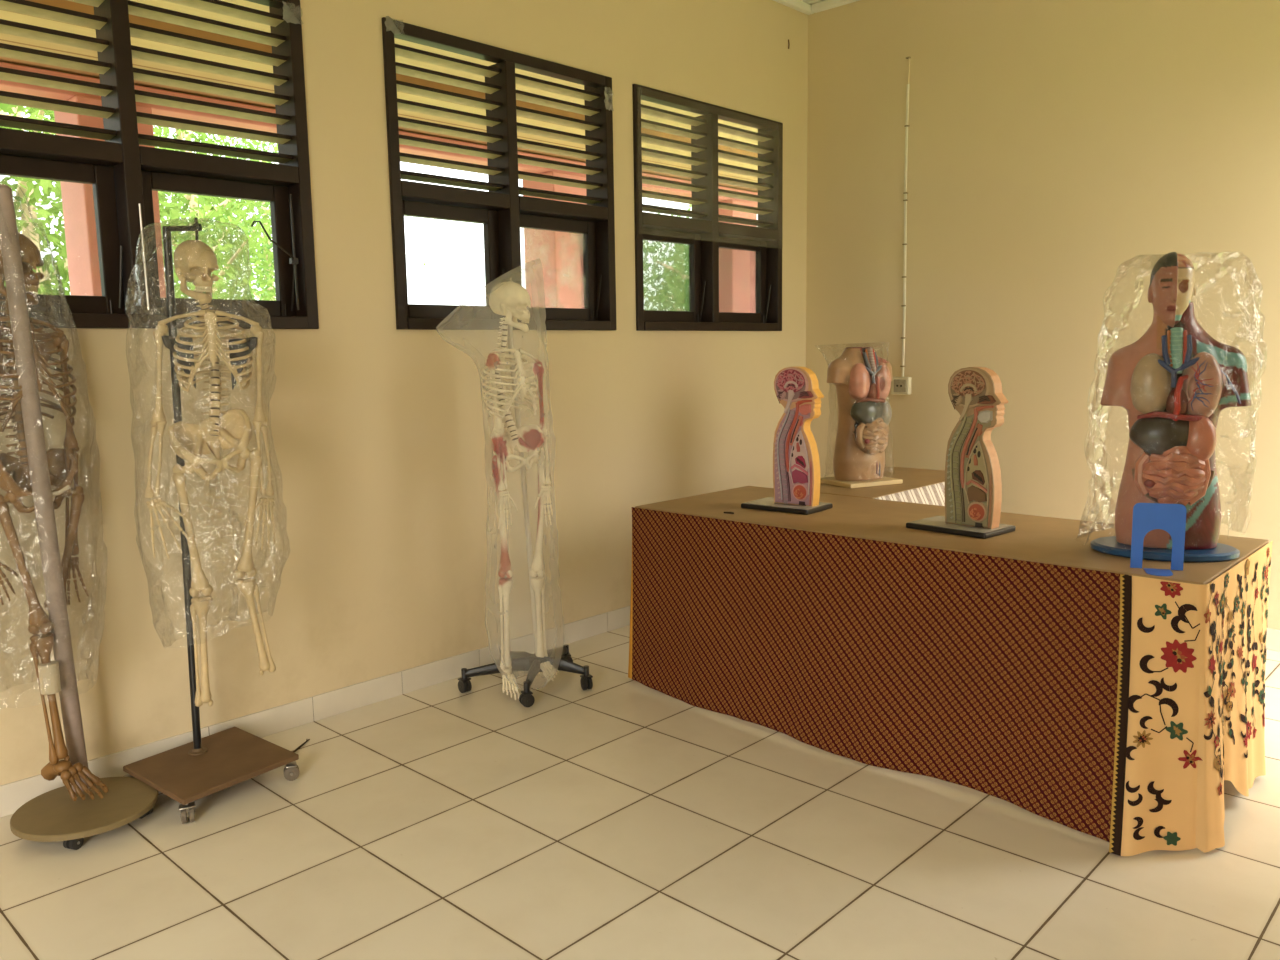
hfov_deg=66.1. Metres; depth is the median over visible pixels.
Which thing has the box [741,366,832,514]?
model
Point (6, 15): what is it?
ceiling
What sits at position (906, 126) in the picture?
cable conduit
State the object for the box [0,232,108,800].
skeleton
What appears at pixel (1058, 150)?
wall
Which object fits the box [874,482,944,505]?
patterned tablecloth
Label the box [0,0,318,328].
window
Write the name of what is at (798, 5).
trim
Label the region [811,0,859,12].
trim
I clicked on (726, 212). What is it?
column
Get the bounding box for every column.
[54,95,165,297]
[522,171,585,308]
[718,200,756,226]
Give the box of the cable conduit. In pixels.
[900,56,910,376]
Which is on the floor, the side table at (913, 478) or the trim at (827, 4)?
the side table at (913, 478)
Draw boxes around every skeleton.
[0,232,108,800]
[144,240,275,706]
[480,282,558,699]
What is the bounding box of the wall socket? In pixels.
[891,377,911,394]
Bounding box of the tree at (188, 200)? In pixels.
[38,125,424,300]
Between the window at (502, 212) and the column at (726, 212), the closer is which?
the window at (502, 212)
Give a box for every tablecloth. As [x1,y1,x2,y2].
[628,507,1132,841]
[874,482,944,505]
[1109,541,1272,855]
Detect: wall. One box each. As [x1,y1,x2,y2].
[0,0,807,785]
[806,0,1279,629]
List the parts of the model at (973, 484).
spinal cord, plate, plate, brain stem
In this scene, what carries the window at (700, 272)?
in the wall at (384, 559)
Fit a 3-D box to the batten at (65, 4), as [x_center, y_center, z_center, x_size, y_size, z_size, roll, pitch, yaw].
[-1.572,-2.080,4.910,0.058,0.058,17.000,6,10,43]
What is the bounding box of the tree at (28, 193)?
[0,103,266,299]
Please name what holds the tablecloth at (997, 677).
hanging from the table at (1040, 539)
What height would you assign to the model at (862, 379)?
0.644 m
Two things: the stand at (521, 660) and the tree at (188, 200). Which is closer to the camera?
the stand at (521, 660)
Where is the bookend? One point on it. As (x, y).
(1171, 518)
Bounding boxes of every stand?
[0,184,158,849]
[123,217,298,823]
[458,271,592,706]
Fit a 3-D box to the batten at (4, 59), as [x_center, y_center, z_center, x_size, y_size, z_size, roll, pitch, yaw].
[-1.965,-2.033,5.291,0.058,0.058,17.000,6,10,43]
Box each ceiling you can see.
[0,0,757,192]
[800,0,824,4]
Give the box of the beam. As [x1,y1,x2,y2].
[0,62,757,207]
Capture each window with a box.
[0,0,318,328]
[382,17,616,329]
[632,84,782,330]
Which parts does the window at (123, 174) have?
casement sash, casement sash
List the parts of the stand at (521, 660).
star leg, star leg, star leg, star leg, star leg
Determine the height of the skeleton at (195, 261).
1.498 m
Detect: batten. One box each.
[0,56,757,191]
[27,0,757,157]
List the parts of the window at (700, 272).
glass pane, casement sash, glass pane, casement sash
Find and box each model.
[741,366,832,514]
[820,347,902,487]
[906,367,1015,538]
[1090,252,1250,561]
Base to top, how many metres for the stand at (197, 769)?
1.840 m
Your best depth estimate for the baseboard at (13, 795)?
3.87 m
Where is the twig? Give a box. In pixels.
[293,739,309,752]
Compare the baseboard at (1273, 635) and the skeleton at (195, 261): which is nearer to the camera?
the skeleton at (195, 261)
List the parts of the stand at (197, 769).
hook arm, board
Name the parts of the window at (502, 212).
casement sash, casement sash, glass pane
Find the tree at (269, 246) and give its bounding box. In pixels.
[160,127,411,300]
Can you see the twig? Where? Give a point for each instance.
(301, 745)
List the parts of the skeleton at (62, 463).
shoulder blade, shoulder blade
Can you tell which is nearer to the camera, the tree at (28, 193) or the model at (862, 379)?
the model at (862, 379)
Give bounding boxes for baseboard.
[0,605,630,817]
[1266,628,1279,651]
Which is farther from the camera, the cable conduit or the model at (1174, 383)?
the cable conduit
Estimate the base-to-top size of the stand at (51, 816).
1.896 m
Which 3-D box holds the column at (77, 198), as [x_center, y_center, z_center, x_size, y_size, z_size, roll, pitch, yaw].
[-2.597,-0.509,4.966,0.390,2.640,0.400,6,10,43]
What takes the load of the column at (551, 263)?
on the floor
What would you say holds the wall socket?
attached to the wall at (1058, 150)
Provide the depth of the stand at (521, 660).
4.11 m
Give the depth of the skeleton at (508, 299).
3.98 m
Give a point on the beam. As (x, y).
(9, 86)
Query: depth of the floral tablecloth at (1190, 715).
2.73 m
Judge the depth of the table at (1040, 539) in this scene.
3.46 m
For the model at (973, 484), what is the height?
0.572 m
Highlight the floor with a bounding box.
[0,625,1279,959]
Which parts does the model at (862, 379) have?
board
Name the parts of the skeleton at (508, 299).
shoulder blade, shoulder blade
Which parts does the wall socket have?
plate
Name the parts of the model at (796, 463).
spinal cord, plate, plate, brain stem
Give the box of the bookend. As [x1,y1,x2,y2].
[1130,503,1186,575]
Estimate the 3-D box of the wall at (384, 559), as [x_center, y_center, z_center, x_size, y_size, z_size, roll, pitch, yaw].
[-1.360,-0.747,3.632,0.150,3.385,7.068,6,10,43]
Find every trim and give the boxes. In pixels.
[773,0,813,14]
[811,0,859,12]
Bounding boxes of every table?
[635,486,1268,584]
[820,466,944,498]
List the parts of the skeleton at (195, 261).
shoulder blade, shoulder blade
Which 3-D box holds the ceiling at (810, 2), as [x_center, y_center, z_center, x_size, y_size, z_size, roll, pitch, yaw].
[0.050,-2.317,2.056,4.100,0.100,7.068,6,10,43]
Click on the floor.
(621, 817)
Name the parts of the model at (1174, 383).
plate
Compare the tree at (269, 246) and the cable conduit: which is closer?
the cable conduit

